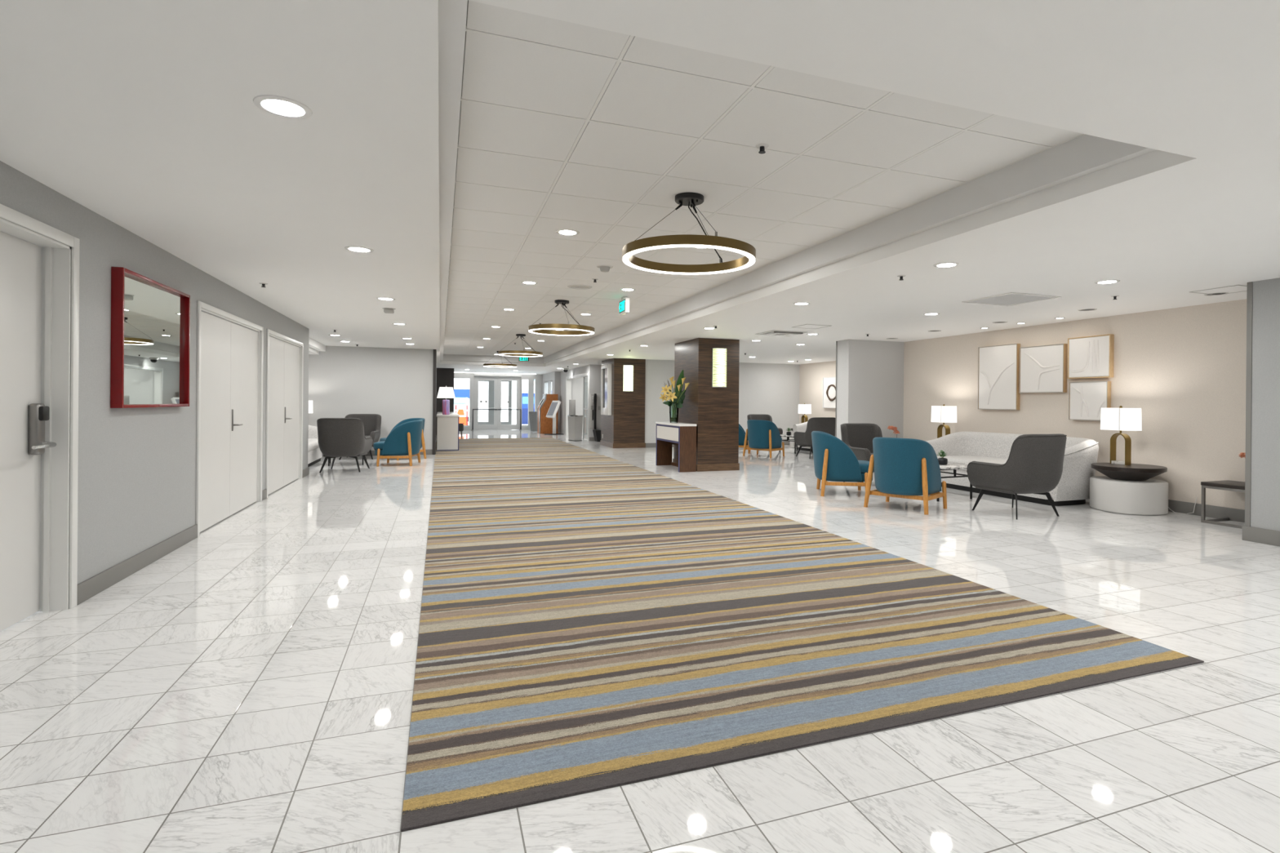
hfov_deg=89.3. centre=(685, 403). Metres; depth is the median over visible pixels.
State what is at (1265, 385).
wall pillar
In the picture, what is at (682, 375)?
leaf
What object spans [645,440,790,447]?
baseboard
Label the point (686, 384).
calla lily
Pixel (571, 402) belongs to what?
dispenser
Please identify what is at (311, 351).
beam
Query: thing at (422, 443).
lounge chair
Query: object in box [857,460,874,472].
seat cushion
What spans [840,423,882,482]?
armchair
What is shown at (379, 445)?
seat cushion
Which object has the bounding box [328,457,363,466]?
coffee table
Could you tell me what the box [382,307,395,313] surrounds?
smoke detector
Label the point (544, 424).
kiosk
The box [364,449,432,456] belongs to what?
baseboard
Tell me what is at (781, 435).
coffee table
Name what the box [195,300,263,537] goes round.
door
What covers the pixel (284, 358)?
door
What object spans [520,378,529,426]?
window
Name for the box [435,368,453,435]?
panel
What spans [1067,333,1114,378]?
picture
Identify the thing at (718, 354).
wall sconce
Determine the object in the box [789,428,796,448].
table
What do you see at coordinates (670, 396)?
lily
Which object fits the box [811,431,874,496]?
lounge chair
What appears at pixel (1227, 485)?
end table
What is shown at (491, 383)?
wall
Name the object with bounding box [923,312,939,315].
recessed light
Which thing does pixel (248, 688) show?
floor
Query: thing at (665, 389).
lily
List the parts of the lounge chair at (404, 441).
leg, seat, rail, leg, leg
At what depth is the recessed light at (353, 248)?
4.79 m
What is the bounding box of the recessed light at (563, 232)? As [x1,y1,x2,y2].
[555,228,579,235]
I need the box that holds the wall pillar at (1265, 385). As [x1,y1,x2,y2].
[1250,277,1279,531]
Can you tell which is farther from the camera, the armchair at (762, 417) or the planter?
the planter
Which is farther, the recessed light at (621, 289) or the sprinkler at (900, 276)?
the recessed light at (621, 289)
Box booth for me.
[515,391,534,424]
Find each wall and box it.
[0,160,309,608]
[308,346,433,450]
[453,372,542,430]
[463,380,528,426]
[542,371,554,394]
[554,371,560,433]
[560,364,595,440]
[571,377,587,434]
[644,359,799,443]
[799,360,835,423]
[902,298,1246,510]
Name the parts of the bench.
seat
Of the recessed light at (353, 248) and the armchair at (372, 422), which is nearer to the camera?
the recessed light at (353, 248)
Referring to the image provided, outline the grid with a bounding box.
[443,26,1085,356]
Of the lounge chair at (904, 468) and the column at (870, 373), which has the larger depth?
the column at (870, 373)
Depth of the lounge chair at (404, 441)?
11.73 m
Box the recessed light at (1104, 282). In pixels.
[1094,280,1119,284]
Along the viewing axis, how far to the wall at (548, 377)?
25.56 m
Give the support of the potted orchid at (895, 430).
on the end table
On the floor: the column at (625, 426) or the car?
the column at (625, 426)
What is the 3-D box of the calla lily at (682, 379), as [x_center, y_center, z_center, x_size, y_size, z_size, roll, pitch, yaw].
[-0.100,-0.066,11.661,0.233,0.790,0.077,1,0,34]
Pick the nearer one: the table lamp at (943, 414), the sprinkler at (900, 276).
the sprinkler at (900, 276)
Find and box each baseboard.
[76,466,309,605]
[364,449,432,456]
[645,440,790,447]
[1168,499,1279,546]
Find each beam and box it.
[308,337,325,351]
[308,346,319,354]
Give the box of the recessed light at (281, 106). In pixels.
[253,94,312,118]
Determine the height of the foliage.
0.412 m
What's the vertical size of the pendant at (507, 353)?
0.444 m
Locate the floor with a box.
[0,429,1279,852]
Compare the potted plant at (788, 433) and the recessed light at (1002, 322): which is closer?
the recessed light at (1002, 322)
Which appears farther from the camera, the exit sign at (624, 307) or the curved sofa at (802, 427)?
the curved sofa at (802, 427)
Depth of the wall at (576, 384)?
23.48 m
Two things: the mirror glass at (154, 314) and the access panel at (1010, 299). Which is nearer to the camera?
the mirror glass at (154, 314)
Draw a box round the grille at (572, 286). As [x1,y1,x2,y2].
[571,285,588,288]
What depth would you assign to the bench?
20.90 m
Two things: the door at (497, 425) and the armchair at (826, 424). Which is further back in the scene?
the door at (497, 425)
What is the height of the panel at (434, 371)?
2.320 m
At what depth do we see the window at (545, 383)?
26.63 m
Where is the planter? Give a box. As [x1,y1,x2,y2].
[528,411,537,431]
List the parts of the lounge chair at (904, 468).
leg, leg, cross rail, leg, rail, leg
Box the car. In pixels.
[453,397,468,422]
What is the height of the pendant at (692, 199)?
0.444 m
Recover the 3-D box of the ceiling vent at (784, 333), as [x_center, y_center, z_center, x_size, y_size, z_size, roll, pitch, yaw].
[1.523,-1.107,10.310,0.620,0.030,0.620,0,0,-21]
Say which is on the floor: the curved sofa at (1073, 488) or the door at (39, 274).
the curved sofa at (1073, 488)
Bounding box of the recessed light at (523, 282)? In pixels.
[520,280,537,284]
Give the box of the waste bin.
[567,400,582,440]
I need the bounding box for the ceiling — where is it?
[0,0,1279,374]
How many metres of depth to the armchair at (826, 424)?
13.99 m
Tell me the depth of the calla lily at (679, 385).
11.67 m
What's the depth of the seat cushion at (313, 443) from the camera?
11.68 m
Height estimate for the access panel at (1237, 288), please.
0.004 m
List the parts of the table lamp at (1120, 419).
lamp shade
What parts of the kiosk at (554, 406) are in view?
post, foot plate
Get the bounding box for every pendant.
[483,351,516,367]
[497,333,542,356]
[528,299,594,335]
[622,192,755,275]
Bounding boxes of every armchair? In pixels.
[316,417,373,472]
[339,413,381,459]
[746,414,782,437]
[793,417,835,458]
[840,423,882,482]
[966,433,1066,519]
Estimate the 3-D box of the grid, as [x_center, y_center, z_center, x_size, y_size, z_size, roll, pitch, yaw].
[-2.580,-1.457,11.305,3.052,0.021,19.280,0,0,-21]
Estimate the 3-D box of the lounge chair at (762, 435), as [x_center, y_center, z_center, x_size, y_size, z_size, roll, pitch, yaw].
[1.768,0.784,14.587,0.758,0.826,0.814,1,0,39]
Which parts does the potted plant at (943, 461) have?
pot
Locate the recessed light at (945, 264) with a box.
[933,262,959,267]
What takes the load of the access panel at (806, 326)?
attached to the ceiling
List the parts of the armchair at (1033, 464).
leg, seat, leg, leg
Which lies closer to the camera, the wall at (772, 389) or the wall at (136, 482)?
the wall at (136, 482)
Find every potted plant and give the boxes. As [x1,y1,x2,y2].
[786,427,791,435]
[936,449,948,465]
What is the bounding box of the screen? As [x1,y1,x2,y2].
[600,364,612,415]
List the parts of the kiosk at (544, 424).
edge trim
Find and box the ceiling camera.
[562,368,568,372]
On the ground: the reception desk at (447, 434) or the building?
the building
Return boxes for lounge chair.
[373,420,422,466]
[379,417,426,460]
[738,423,751,453]
[742,419,784,457]
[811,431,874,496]
[863,437,946,514]
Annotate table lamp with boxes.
[308,400,312,413]
[436,385,455,414]
[798,403,811,422]
[930,404,956,438]
[1100,405,1142,465]
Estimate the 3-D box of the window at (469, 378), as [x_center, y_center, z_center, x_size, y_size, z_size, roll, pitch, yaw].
[-9.034,-0.036,26.029,0.695,2.010,0.100,0,0,-21]
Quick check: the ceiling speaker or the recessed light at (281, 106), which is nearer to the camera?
the recessed light at (281, 106)
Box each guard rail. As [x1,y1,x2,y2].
[471,408,497,430]
[497,408,522,430]
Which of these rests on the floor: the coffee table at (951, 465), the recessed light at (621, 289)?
the coffee table at (951, 465)
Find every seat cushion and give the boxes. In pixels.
[307,438,319,452]
[373,440,384,448]
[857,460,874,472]
[937,455,1008,471]
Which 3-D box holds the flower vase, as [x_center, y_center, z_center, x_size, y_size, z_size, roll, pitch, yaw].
[-0.213,0.178,11.742,0.172,0.360,0.172,0,0,-21]
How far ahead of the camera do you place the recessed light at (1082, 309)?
7.52 m
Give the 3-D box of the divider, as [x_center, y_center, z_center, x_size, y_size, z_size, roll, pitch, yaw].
[-2.743,0.250,19.596,0.035,1.080,0.140,0,0,-21]
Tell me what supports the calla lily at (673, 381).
in the flower vase
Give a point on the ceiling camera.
(565, 370)
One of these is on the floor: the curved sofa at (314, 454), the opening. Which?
the curved sofa at (314, 454)
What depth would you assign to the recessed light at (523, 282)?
7.68 m
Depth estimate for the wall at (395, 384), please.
13.83 m
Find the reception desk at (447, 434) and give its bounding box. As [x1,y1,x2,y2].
[436,412,459,450]
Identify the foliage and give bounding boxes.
[662,388,686,408]
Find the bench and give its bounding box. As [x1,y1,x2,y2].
[458,422,463,437]
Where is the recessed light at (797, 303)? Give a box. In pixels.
[792,302,810,305]
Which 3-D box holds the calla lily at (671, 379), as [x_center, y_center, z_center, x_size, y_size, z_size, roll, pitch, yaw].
[-0.257,-0.078,11.717,0.084,0.812,0.088,0,0,11]
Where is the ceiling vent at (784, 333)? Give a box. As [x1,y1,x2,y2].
[755,329,807,336]
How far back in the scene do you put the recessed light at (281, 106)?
2.46 m
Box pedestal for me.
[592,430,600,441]
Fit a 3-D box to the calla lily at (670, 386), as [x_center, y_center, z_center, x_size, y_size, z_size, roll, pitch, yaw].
[-0.263,-0.003,11.683,0.074,0.662,0.171,1,0,26]
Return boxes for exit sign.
[518,356,529,361]
[618,296,629,315]
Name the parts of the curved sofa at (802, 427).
seat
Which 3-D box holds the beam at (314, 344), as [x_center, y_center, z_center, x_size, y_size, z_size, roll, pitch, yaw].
[-7.340,-1.137,11.674,0.960,0.120,3.550,0,0,-21]
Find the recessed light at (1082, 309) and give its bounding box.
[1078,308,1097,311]
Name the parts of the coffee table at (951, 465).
frame, leg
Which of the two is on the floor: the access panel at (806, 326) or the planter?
the planter
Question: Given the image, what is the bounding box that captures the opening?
[565,372,589,440]
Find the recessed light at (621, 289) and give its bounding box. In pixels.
[620,288,635,291]
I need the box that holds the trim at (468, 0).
[443,0,468,350]
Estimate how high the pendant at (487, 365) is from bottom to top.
0.444 m
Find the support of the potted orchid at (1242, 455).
on the end table at (1227, 485)
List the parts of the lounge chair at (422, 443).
leg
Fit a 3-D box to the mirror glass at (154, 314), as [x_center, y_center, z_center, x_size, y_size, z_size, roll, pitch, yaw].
[-3.848,-0.421,4.665,0.012,0.856,1.142,0,0,-20]
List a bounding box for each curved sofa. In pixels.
[307,425,324,466]
[792,421,810,451]
[925,431,1098,506]
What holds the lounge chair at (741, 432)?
on the floor
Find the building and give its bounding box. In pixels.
[453,377,534,417]
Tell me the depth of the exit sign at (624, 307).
8.60 m
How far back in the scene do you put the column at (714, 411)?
11.38 m
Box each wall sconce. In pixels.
[622,364,633,391]
[711,347,726,387]
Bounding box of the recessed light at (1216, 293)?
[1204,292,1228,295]
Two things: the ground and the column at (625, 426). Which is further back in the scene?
the ground
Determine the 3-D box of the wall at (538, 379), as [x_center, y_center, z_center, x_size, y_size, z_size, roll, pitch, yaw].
[-9.328,-0.074,25.938,7.400,2.320,0.120,0,0,-21]
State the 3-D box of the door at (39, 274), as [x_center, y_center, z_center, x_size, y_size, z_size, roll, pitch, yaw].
[-3.386,0.112,3.174,0.179,2.112,1.104,0,0,-21]
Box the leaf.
[672,369,684,411]
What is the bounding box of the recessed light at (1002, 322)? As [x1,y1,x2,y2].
[992,320,1007,323]
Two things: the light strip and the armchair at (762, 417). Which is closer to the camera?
the armchair at (762, 417)
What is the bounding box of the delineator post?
[466,404,467,425]
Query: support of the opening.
attached to the wall at (588, 368)
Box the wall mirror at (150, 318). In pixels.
[110,266,190,408]
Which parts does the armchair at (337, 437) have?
leg, leg, seat, leg, leg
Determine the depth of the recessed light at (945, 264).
5.16 m
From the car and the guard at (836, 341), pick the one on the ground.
the car
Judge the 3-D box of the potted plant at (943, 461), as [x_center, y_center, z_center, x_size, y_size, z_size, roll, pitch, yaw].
[3.299,0.696,8.304,0.158,0.186,0.152,1,0,33]
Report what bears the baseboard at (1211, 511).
attached to the wall at (1184, 368)
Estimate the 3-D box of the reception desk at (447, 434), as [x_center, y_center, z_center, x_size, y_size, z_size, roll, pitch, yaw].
[-6.381,0.693,17.273,0.510,0.845,4.260,0,0,-21]
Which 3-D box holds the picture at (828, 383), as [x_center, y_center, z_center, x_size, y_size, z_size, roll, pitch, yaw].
[3.865,-0.282,17.024,0.077,0.820,0.850,0,0,-21]
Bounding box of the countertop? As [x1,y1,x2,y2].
[436,412,459,417]
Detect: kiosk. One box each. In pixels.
[537,393,558,433]
[544,400,564,435]
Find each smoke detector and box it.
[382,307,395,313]
[596,264,613,272]
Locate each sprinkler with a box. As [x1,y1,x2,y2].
[259,282,267,287]
[755,142,768,154]
[897,275,905,280]
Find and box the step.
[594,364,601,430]
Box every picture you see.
[822,376,835,408]
[977,343,1020,409]
[1019,343,1066,393]
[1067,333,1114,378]
[1068,381,1111,421]
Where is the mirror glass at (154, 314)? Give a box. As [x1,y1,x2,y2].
[124,274,184,404]
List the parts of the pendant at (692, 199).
power cord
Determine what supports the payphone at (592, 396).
attached to the wall at (588, 368)
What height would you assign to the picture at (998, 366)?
0.957 m
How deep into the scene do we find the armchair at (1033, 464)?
6.79 m
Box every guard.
[835,341,837,437]
[1244,281,1253,526]
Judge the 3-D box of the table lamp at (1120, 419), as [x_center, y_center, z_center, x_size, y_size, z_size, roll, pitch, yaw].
[5.105,0.373,7.581,0.246,0.687,0.390,0,0,-21]
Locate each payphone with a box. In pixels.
[589,394,594,428]
[595,394,600,428]
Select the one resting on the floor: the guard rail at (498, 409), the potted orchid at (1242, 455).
the guard rail at (498, 409)
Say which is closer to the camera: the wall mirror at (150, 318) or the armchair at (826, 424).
the wall mirror at (150, 318)
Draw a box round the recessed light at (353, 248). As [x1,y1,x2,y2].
[344,245,373,253]
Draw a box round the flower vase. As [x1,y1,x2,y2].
[669,403,678,422]
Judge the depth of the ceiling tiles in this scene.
3.80 m
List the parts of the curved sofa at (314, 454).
seat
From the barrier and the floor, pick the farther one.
the barrier
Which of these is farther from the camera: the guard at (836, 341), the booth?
the booth
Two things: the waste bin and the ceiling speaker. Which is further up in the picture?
the ceiling speaker
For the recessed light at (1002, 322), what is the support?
in the ceiling
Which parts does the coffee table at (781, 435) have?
frame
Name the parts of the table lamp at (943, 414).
lamp shade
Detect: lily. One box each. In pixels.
[659,394,675,416]
[661,384,672,411]
[665,391,677,405]
[668,384,674,414]
[669,376,674,417]
[671,380,675,406]
[671,384,680,417]
[674,382,689,414]
[675,377,685,417]
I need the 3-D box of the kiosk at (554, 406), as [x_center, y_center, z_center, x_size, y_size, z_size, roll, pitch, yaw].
[-4.756,0.517,23.350,0.466,1.221,0.548,1,0,41]
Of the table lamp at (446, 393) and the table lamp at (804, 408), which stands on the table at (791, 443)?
the table lamp at (804, 408)
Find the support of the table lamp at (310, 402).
on the table
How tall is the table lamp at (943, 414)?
0.687 m
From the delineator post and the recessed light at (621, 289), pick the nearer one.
the recessed light at (621, 289)
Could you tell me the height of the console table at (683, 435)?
0.824 m
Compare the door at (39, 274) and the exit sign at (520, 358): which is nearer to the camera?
the door at (39, 274)
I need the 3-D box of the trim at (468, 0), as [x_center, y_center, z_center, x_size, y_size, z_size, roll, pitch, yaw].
[-2.580,-1.478,11.305,3.052,0.038,19.280,0,0,-21]
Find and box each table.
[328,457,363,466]
[655,422,696,472]
[779,434,813,453]
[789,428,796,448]
[936,462,972,501]
[1089,462,1168,515]
[1200,480,1244,528]
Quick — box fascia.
[438,0,1156,363]
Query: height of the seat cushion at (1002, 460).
0.158 m
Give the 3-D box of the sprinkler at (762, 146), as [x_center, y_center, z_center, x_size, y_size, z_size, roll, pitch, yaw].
[0.419,-1.403,3.542,0.072,0.057,0.072,0,0,-21]
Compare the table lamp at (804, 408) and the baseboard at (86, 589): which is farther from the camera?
the table lamp at (804, 408)
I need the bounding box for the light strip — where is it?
[454,372,536,374]
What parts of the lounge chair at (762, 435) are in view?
leg, cross rail, leg, rail, leg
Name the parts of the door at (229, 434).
handle plate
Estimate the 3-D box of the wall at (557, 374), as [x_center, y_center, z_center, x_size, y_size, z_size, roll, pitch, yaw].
[-4.859,-0.035,24.391,0.215,2.320,0.150,0,0,-21]
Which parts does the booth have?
panel, panel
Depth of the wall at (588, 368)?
22.38 m
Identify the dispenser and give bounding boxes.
[568,400,575,415]
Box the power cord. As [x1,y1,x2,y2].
[1168,497,1196,514]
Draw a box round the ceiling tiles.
[443,0,1082,357]
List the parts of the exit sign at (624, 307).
plate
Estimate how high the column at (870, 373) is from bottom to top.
2.320 m
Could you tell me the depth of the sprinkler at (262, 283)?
6.26 m
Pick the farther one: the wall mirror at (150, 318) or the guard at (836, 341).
the guard at (836, 341)
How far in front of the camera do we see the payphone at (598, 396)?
19.63 m
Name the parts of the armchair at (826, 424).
leg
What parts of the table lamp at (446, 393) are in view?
lamp shade, glass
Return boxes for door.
[0,204,79,631]
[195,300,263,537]
[265,328,303,497]
[474,376,520,430]
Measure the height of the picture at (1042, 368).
0.650 m
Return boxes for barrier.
[457,408,468,425]
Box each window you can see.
[453,377,471,426]
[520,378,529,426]
[544,381,548,394]
[549,380,552,394]
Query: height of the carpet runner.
0.007 m
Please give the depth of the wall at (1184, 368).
7.60 m
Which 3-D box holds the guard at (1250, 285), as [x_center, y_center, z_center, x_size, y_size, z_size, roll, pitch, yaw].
[5.074,0.009,5.803,0.051,2.190,0.041,0,0,-21]
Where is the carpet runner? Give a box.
[400,437,1204,831]
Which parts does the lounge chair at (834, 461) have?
leg, leg, rail, seat, leg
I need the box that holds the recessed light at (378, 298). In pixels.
[376,297,395,300]
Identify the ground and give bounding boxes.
[467,417,528,430]
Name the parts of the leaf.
blade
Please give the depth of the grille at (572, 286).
7.93 m
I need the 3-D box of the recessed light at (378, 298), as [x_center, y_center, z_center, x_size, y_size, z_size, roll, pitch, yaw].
[-3.320,-1.169,7.150,0.194,0.036,0.194,0,0,-21]
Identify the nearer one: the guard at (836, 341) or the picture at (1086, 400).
the picture at (1086, 400)
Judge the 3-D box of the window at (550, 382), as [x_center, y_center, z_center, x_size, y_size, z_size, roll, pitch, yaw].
[-5.207,0.121,25.115,0.100,1.970,0.750,0,0,-21]
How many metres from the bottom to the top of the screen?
1.340 m
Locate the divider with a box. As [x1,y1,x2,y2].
[594,393,596,429]
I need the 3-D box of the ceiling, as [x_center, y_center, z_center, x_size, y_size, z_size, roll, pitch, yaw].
[-2.279,-1.205,11.645,16.400,0.100,31.800,0,0,-21]
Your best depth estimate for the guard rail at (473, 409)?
26.04 m
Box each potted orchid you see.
[887,426,900,437]
[1239,452,1245,458]
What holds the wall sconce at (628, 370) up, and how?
attached to the column at (625, 426)
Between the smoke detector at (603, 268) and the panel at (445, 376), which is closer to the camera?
the smoke detector at (603, 268)
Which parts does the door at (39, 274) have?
lever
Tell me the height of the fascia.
0.270 m
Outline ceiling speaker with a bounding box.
[567,284,591,288]
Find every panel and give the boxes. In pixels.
[432,349,436,454]
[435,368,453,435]
[793,324,831,328]
[961,292,1062,306]
[1190,284,1247,295]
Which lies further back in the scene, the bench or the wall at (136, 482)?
the bench
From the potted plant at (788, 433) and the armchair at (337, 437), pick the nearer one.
the armchair at (337, 437)
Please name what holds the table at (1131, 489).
on the floor
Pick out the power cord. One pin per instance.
(1196, 497)
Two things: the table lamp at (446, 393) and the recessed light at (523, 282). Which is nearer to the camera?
the recessed light at (523, 282)
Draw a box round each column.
[600,358,645,448]
[672,337,739,471]
[836,339,903,439]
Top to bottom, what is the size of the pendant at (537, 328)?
0.444 m
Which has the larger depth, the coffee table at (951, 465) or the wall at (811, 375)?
the wall at (811, 375)
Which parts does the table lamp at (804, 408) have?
lamp shade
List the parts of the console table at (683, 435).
panel, drawer, rail, panel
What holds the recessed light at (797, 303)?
in the ceiling
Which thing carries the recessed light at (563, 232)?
attached to the ceiling tiles

